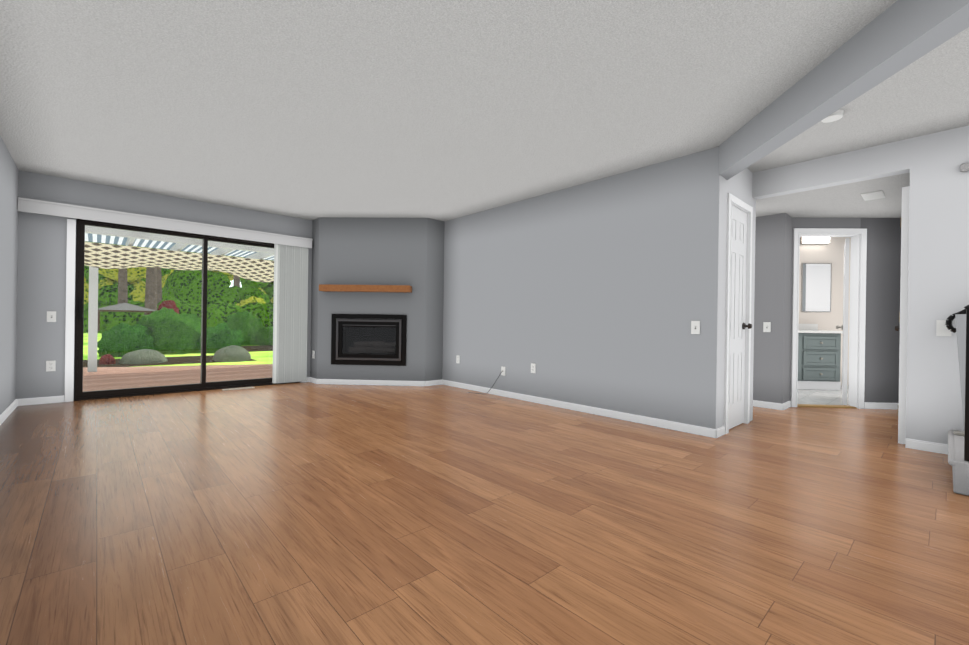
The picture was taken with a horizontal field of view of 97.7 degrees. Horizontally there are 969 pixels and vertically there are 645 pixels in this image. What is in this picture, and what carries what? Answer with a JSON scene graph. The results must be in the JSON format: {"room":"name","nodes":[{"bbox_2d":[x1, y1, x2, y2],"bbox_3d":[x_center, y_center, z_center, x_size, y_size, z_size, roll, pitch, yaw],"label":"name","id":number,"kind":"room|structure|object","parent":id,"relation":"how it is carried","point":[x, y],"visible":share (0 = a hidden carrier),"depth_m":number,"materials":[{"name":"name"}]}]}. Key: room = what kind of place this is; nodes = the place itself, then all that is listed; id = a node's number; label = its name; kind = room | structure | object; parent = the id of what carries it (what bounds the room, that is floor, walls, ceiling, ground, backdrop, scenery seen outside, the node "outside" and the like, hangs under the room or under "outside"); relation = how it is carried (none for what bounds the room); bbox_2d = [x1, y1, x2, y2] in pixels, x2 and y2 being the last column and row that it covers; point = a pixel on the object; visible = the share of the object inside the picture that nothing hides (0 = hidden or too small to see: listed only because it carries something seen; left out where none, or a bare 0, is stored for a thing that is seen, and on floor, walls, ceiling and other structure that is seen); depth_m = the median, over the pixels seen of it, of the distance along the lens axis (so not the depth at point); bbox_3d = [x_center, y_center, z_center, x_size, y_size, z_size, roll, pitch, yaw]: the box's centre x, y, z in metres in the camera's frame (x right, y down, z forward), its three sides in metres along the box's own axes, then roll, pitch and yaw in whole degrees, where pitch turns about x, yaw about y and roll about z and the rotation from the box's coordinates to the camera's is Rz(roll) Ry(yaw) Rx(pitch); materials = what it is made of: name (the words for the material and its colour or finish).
{"room":"living room","nodes":[
{"label":"living room","id":0,"kind":"room"},
{"bbox_2d":[0,136,18,414],"bbox_3d":[-1.977,-0.311,1.171,0.120,2.440,8.900,1,0,-42],"label":"wall","id":1,"kind":"structure","parent":0,"point":[9,182],"depth_m":3.93,"materials":[{"name":"grey paint"}]},
{"bbox_2d":[0,399,19,424],"bbox_3d":[-1.935,0.874,1.206,0.013,0.072,8.630,1,0,-42],"label":"baseboard","id":2,"kind":"structure","parent":1,"relation":"attached to","point":[10,409],"depth_m":3.98,"materials":[{"name":"white wood"}]},
{"bbox_2d":[16,170,311,400],"bbox_3d":[-3.204,-0.333,5.978,4.560,2.440,0.150,1,0,-42],"label":"wall","id":3,"kind":"structure","parent":0,"point":[42,249],"depth_m":4.57,"materials":[{"name":"grey paint"}]},
{"bbox_2d":[20,395,63,405],"bbox_3d":[-4.706,0.831,4.510,0.325,0.072,0.013,1,0,-42],"label":"baseboard","id":4,"kind":"structure","parent":3,"relation":"attached to","point":[52,399],"depth_m":4.50,"materials":[{"name":"white wood"}]},
{"bbox_2d":[46,360,55,371],"bbox_3d":[-4.660,0.468,4.550,0.072,0.115,0.008,1,0,-42],"label":"outlet","id":5,"kind":"object","parent":3,"relation":"attached to","point":[50,365],"depth_m":4.55,"materials":[{"name":"white plastic"}]},
{"bbox_2d":[47,311,55,321],"bbox_3d":[-4.650,-0.062,4.546,0.072,0.115,0.015,1,0,-42],"label":"light switch","id":6,"kind":"object","parent":3,"relation":"attached to","point":[51,315],"depth_m":4.55,"materials":[{"name":"white plastic"}]},
{"bbox_2d":[64,219,75,401],"bbox_3d":[-4.543,-0.131,4.643,0.070,2.000,0.018,1,0,-42],"label":"door frame","id":7,"kind":"structure","parent":3,"relation":"attached to","point":[70,309],"depth_m":4.64,"materials":[{"name":"white wood"}]},
{"bbox_2d":[17,197,312,248],"bbox_3d":[-3.688,-1.189,5.339,2.962,0.140,0.121,1,0,-42],"label":"blind valance","id":8,"kind":"object","parent":3,"relation":"attached to","point":[68,210],"visible":1,"depth_m":5.02,"materials":[{"name":"white"}]},
{"bbox_2d":[74,219,297,400],"bbox_3d":[-3.655,-0.132,5.520,2.414,2.027,0.182,1,0,-42],"label":"sliding patio door","id":9,"kind":"structure","parent":3,"relation":"in","point":[81,395],"depth_m":5.20,"materials":[{"name":"black metal"}]},
{"bbox_2d":[272,244,307,382],"bbox_3d":[-2.818,-0.161,6.162,0.452,2.058,0.075,1,0,-42],"label":"vertical blinds","id":10,"kind":"object","parent":3,"relation":"attached to","point":[290,310],"visible":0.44,"depth_m":6.13,"materials":[{"name":"grey plastic"}]},
{"bbox_2d":[314,217,401,380],"bbox_3d":[-1.853,-0.313,6.213,0.870,2.440,0.989,1,0,-42],"label":"wall","id":11,"kind":"structure","parent":0,"point":[372,251],"depth_m":6.18,"materials":[{"name":"grey paint"}]},
{"bbox_2d":[308,377,315,383],"bbox_3d":[-2.555,0.861,6.295,0.030,0.072,0.284,1,0,-42],"label":"baseboard","id":12,"kind":"structure","parent":11,"relation":"attached to","point":[310,379],"depth_m":6.32,"materials":[{"name":"white wood"}]},
{"bbox_2d":[319,284,411,292],"bbox_3d":[-1.708,-0.489,6.093,1.310,0.092,0.159,1,0,3],"label":"mantel shelf","id":13,"kind":"object","parent":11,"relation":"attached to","point":[365,288],"visible":1,"depth_m":6.02,"materials":[{"name":"brown wood"}]},
{"bbox_2d":[331,314,406,365],"bbox_3d":[-1.676,0.250,6.343,1.105,0.740,0.400,1,0,3],"label":"fireplace insert","id":14,"kind":"object","parent":11,"relation":"attached to","point":[357,341],"visible":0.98,"depth_m":6.17,"materials":[{"name":"black metal"}]},
{"bbox_2d":[402,218,425,380],"bbox_3d":[-1.346,-0.306,6.502,0.270,2.440,1.213,1,0,-42],"label":"wall","id":15,"kind":"structure","parent":0,"point":[413,229],"depth_m":6.14,"materials":[{"name":"grey paint"}]},
{"bbox_2d":[426,218,444,380],"bbox_3d":[-0.726,-0.296,6.247,0.300,2.440,0.002,1,0,-42],"label":"wall","id":16,"kind":"structure","parent":0,"point":[435,229],"depth_m":6.24,"materials":[{"name":"grey paint"}]},
{"bbox_2d":[316,379,439,385],"bbox_3d":[-1.555,0.876,6.259,1.423,0.072,1.138,1,0,-42],"label":"baseboard","id":17,"kind":"structure","parent":16,"relation":"attached to","point":[318,381],"depth_m":6.16,"materials":[{"name":"white wood"}]},
{"bbox_2d":[0,382,968,644],"bbox_3d":[1.010,0.991,3.835,8.150,0.080,8.770,1,0,-42],"label":"floor","id":18,"kind":"structure","parent":0,"point":[312,514],"depth_m":1.95,"materials":[{"name":"laminate"}]},
{"bbox_2d":[222,387,254,390],"bbox_3d":[-3.289,0.882,5.660,0.370,0.007,0.110,1,0,-42],"label":"floor vent","id":19,"kind":"object","parent":18,"relation":"in","point":[238,388],"visible":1,"depth_m":5.65,"materials":[{"name":"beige metal"}]},
{"bbox_2d":[948,430,968,495],"bbox_3d":[3.793,0.233,2.026,1.097,1.518,2.114,1,0,-42],"label":"staircase","id":20,"kind":"structure","parent":18,"relation":"on","point":[959,465],"depth_m":2.42,"materials":[{"name":"white wood"}]},
{"bbox_2d":[945,311,960,332],"bbox_3d":[4.096,-0.653,2.415,0.038,1.487,1.972,1,0,-42],"label":"stair railing","id":21,"kind":"object","parent":20,"relation":"in","point":[950,318],"depth_m":3.11,"materials":[{"name":"black metal"}]},
{"bbox_2d":[953,314,965,435],"bbox_3d":[3.387,0.367,2.988,0.096,0.853,0.097,1,0,-42],"label":"stair newel post","id":22,"kind":"object","parent":20,"relation":"in","point":[961,329],"visible":0.75,"depth_m":2.98,"materials":[{"name":"white wood"}]},
{"bbox_2d":[961,305,968,460],"bbox_3d":[3.402,-0.306,1.715,0.040,2.204,1.932,1,0,-42],"label":"stair railing","id":23,"kind":"object","parent":20,"relation":"in","point":[966,311],"depth_m":2.40,"materials":[{"name":"black metal"}]},
{"bbox_2d":[0,0,968,220],"bbox_3d":[0.052,-1.552,3.010,5.570,0.100,8.900,1,0,-42],"label":"ceiling","id":24,"kind":"structure","parent":0,"point":[443,110],"depth_m":2.78,"materials":[{"name":"white paint"}]},
{"bbox_2d":[821,109,843,122],"bbox_3d":[2.443,-1.449,2.978,0.130,0.034,0.130,1,0,-42],"label":"smoke detector","id":25,"kind":"object","parent":24,"relation":"attached to","point":[836,115],"visible":0.67,"depth_m":2.96,"materials":[{"name":"white plastic"}]},
{"bbox_2d":[719,0,968,179],"bbox_3d":[1.935,-1.354,1.415,0.141,0.240,4.526,1,0,3],"label":"ceiling beam","id":26,"kind":"structure","parent":24,"relation":"attached to","point":[894,38],"depth_m":2.22,"materials":[{"name":"grey paint"}]},
{"bbox_2d":[442,147,724,428],"bbox_3d":[0.240,-0.282,5.502,0.120,2.440,5.204,1,0,-42],"label":"wall","id":27,"kind":"structure","parent":0,"point":[602,293],"depth_m":4.35,"materials":[{"name":"grey paint"}]},
{"bbox_2d":[456,355,459,363],"bbox_3d":[-0.380,0.529,6.073,0.008,0.115,0.072,1,0,-42],"label":"outlet","id":28,"kind":"object","parent":27,"relation":"attached to","point":[457,356],"depth_m":6.06,"materials":[{"name":"white plastic"}]},
{"bbox_2d":[501,366,505,375],"bbox_3d":[0.236,0.619,5.391,0.015,0.115,0.072,1,0,-42],"label":"outlet","id":29,"kind":"object","parent":27,"relation":"attached to","point":[503,369],"depth_m":5.39,"materials":[{"name":"white plastic"}]},
{"bbox_2d":[531,363,535,372],"bbox_3d":[0.578,0.544,5.025,0.008,0.115,0.072,1,0,-42],"label":"outlet","id":30,"kind":"object","parent":27,"relation":"attached to","point":[533,366],"depth_m":5.02,"materials":[{"name":"white plastic"}]},
{"bbox_2d":[440,379,719,437],"bbox_3d":[0.649,0.909,4.939,0.013,0.072,3.813,1,0,-42],"label":"baseboard","id":31,"kind":"structure","parent":27,"relation":"attached to","point":[709,432],"depth_m":4.34,"materials":[{"name":"white wood"}]},
{"bbox_2d":[691,321,699,333],"bbox_3d":[1.825,0.043,3.665,0.015,0.115,0.072,1,0,-42],"label":"light switch","id":32,"kind":"object","parent":27,"relation":"attached to","point":[695,325],"depth_m":3.67,"materials":[{"name":"white plastic"}]},
{"bbox_2d":[721,168,752,425],"bbox_3d":[2.282,-0.251,3.930,0.770,2.440,0.120,1,0,-42],"label":"wall","id":33,"kind":"structure","parent":0,"point":[739,185],"depth_m":3.68,"materials":[{"name":"white paint"}]},
{"bbox_2d":[724,193,752,433],"bbox_3d":[2.301,-0.075,3.936,0.650,2.090,0.140,1,0,-42],"label":"door frame","id":34,"kind":"structure","parent":33,"relation":"attached to","point":[733,200],"depth_m":3.85,"materials":[{"name":"white wood"}]},
{"bbox_2d":[729,205,751,428],"bbox_3d":[2.339,-0.045,3.894,0.518,2.015,0.101,1,0,-42],"label":"closet door","id":35,"kind":"structure","parent":33,"relation":"in","point":[738,325],"depth_m":3.94,"materials":[{"name":"white wood"}]},
{"bbox_2d":[797,386,848,404],"bbox_3d":[4.928,1.004,5.924,4.150,0.006,1.768,1,0,3],"label":"floor","id":36,"kind":"structure","parent":0,"point":[823,397],"depth_m":5.63,"materials":[{"name":"white tile"}]},
{"bbox_2d":[799,237,850,385],"bbox_3d":[4.946,-0.263,5.917,4.390,2.540,2.020,1,0,3],"label":"wall","id":37,"kind":"structure","parent":0,"point":[832,251],"depth_m":6.78,"materials":[{"name":"beige paint"}]},
{"bbox_2d":[753,213,900,403],"bbox_3d":[4.638,-0.107,4.797,3.639,2.220,3.124,1,0,-42],"label":"wall","id":38,"kind":"structure","parent":0,"point":[773,300],"depth_m":4.92,"materials":[{"name":"grey paint"}]},
{"bbox_2d":[763,322,770,331],"bbox_3d":[3.252,0.053,4.875,0.015,0.115,0.072,1,0,-42],"label":"light switch","id":39,"kind":"object","parent":38,"relation":"attached to","point":[766,325],"depth_m":4.87,"materials":[{"name":"white plastic"}]},
{"bbox_2d":[753,400,783,409],"bbox_3d":[3.146,0.946,4.980,0.013,0.072,0.623,1,0,-42],"label":"baseboard","id":40,"kind":"structure","parent":38,"relation":"attached to","point":[779,406],"depth_m":4.85,"materials":[{"name":"white wood"}]},
{"bbox_2d":[784,401,790,409],"bbox_3d":[3.474,0.950,4.872,0.286,0.072,0.025,1,0,-42],"label":"baseboard","id":41,"kind":"structure","parent":38,"relation":"attached to","point":[787,404],"depth_m":4.86,"materials":[{"name":"white wood"}]},
{"bbox_2d":[791,228,866,408],"bbox_3d":[4.017,-0.051,4.997,0.816,2.090,0.140,1,0,3],"label":"door frame","id":42,"kind":"structure","parent":38,"relation":"attached to","point":[857,318],"depth_m":4.95,"materials":[{"name":"white wood"}]},
{"bbox_2d":[836,238,849,404],"bbox_3d":[4.531,-0.009,5.364,0.678,2.000,0.198,1,0,-42],"label":"door","id":43,"kind":"structure","parent":38,"relation":"in","point":[844,327],"depth_m":5.08,"materials":[{"name":"white wood"}]},
{"bbox_2d":[864,402,898,408],"bbox_3d":[4.787,0.970,4.906,0.533,0.072,0.533,1,0,-42],"label":"baseboard","id":44,"kind":"structure","parent":38,"relation":"attached to","point":[867,405],"depth_m":4.91,"materials":[{"name":"white wood"}]},
{"bbox_2d":[756,173,909,217],"bbox_3d":[3.851,-1.278,4.890,2.580,0.100,2.100,1,0,-42],"label":"ceiling","id":45,"kind":"structure","parent":0,"point":[844,201],"depth_m":4.34,"materials":[{"name":"white paint"}]},
{"bbox_2d":[861,190,884,200],"bbox_3d":[3.755,-1.223,4.091,0.300,0.010,0.150,1,0,-42],"label":"ceiling vent","id":46,"kind":"object","parent":45,"relation":"in","point":[873,195],"visible":1,"depth_m":4.07,"materials":[{"name":"white metal"}]},
{"bbox_2d":[749,125,968,444],"bbox_3d":[3.582,-0.231,3.168,0.120,2.440,4.100,1,0,-42],"label":"wall","id":47,"kind":"structure","parent":0,"point":[938,274],"depth_m":3.27,"materials":[{"name":"white paint"}]},
{"bbox_2d":[895,224,900,407],"bbox_3d":[3.678,-0.020,3.738,0.746,2.000,0.115,1,0,-42],"label":"door","id":48,"kind":"structure","parent":47,"relation":"in","point":[897,328],"depth_m":3.95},
{"bbox_2d":[898,186,909,443],"bbox_3d":[3.419,-0.058,3.449,0.021,2.090,0.049,1,0,-42],"label":"door frame","id":49,"kind":"structure","parent":47,"relation":"attached to","point":[903,317],"depth_m":3.44,"materials":[{"name":"white wood"}]},
{"bbox_2d":[936,320,951,335],"bbox_3d":[3.461,0.043,3.189,0.023,0.120,0.078,1,0,-42],"label":"light switch","id":50,"kind":"object","parent":47,"relation":"attached to","point":[942,329],"depth_m":3.20,"materials":[{"name":"white plastic"}]},
{"bbox_2d":[960,163,968,171],"bbox_3d":[3.735,-1.133,2.993,0.150,0.080,0.495,1,0,-42],"label":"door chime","id":51,"kind":"structure","parent":47,"relation":"attached to","point":[964,167],"depth_m":3.11,"materials":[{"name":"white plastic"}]},
{"label":"outside","id":52,"kind":"structure","parent":0,"visible":0},
{"bbox_2d":[800,237,829,244],"bbox_3d":[5.269,-1.324,6.742,0.430,0.146,0.098,1,0,3],"label":"sconce","id":53,"kind":"object","parent":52,"point":[816,240],"visible":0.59,"depth_m":6.70,"materials":[{"name":"white"}]},
{"bbox_2d":[801,263,831,311],"bbox_3d":[5.314,-0.561,6.782,0.456,0.781,0.014,1,0,3],"label":"bathroom mirror","id":54,"kind":"object","parent":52,"point":[816,287],"visible":1,"depth_m":6.78,"materials":[{"name":"silver metal"}]},
{"bbox_2d":[798,324,842,389],"bbox_3d":[4.819,0.497,6.527,0.985,1.002,0.568,1,0,3],"label":"bathroom vanity","id":55,"kind":"object","parent":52,"point":[819,355],"visible":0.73,"depth_m":6.27,"materials":[{"name":"grey"}]},
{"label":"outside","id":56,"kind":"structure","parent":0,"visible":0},
{"bbox_2d":[98,303,155,330],"bbox_3d":[-18.248,-0.299,21.488,2.400,1.420,2.400,1,0,-42],"label":"gazebo","id":57,"kind":"object","parent":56,"point":[126,306],"depth_m":20.84,"materials":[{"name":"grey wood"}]},
{"bbox_2d":[83,364,272,391],"bbox_3d":[-5.564,0.966,8.019,11.000,0.170,6.020,1,0,-42],"label":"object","id":58,"kind":"structure","parent":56,"point":[211,376],"depth_m":7.11,"materials":[{"name":"brown wood"}]},
{"bbox_2d":[85,225,273,371],"bbox_3d":[-4.586,-0.264,7.339,9.500,2.319,3.718,1,0,-42],"label":"patio cover","id":59,"kind":"object","parent":58,"relation":"on","point":[94,231],"depth_m":7.37,"materials":[{"name":"white paint"}]},
{"bbox_2d":[84,242,273,281],"bbox_3d":[-4.947,-1.035,8.264,6.600,0.380,0.950,1,0,-42],"label":"lattice","id":60,"kind":"object","parent":59,"relation":"in","point":[156,253],"depth_m":7.55,"materials":[{"name":"beige wood"}]},
{"bbox_2d":[83,333,272,367],"bbox_3d":[-35.562,0.667,53.392,140.000,0.215,113.370,1,0,-42],"label":"ground","id":61,"kind":"structure","parent":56,"point":[262,357],"depth_m":11.72,"materials":[{"name":"green plant"}]},
{"bbox_2d":[83,241,273,364],"bbox_3d":[-18.773,-2.972,32.316,21.067,11.687,47.913,1,0,-42],"label":"vegetation","id":62,"kind":"object","parent":61,"relation":"on","point":[175,303],"depth_m":28.72,"materials":[{"name":"green plant"}]}
]}

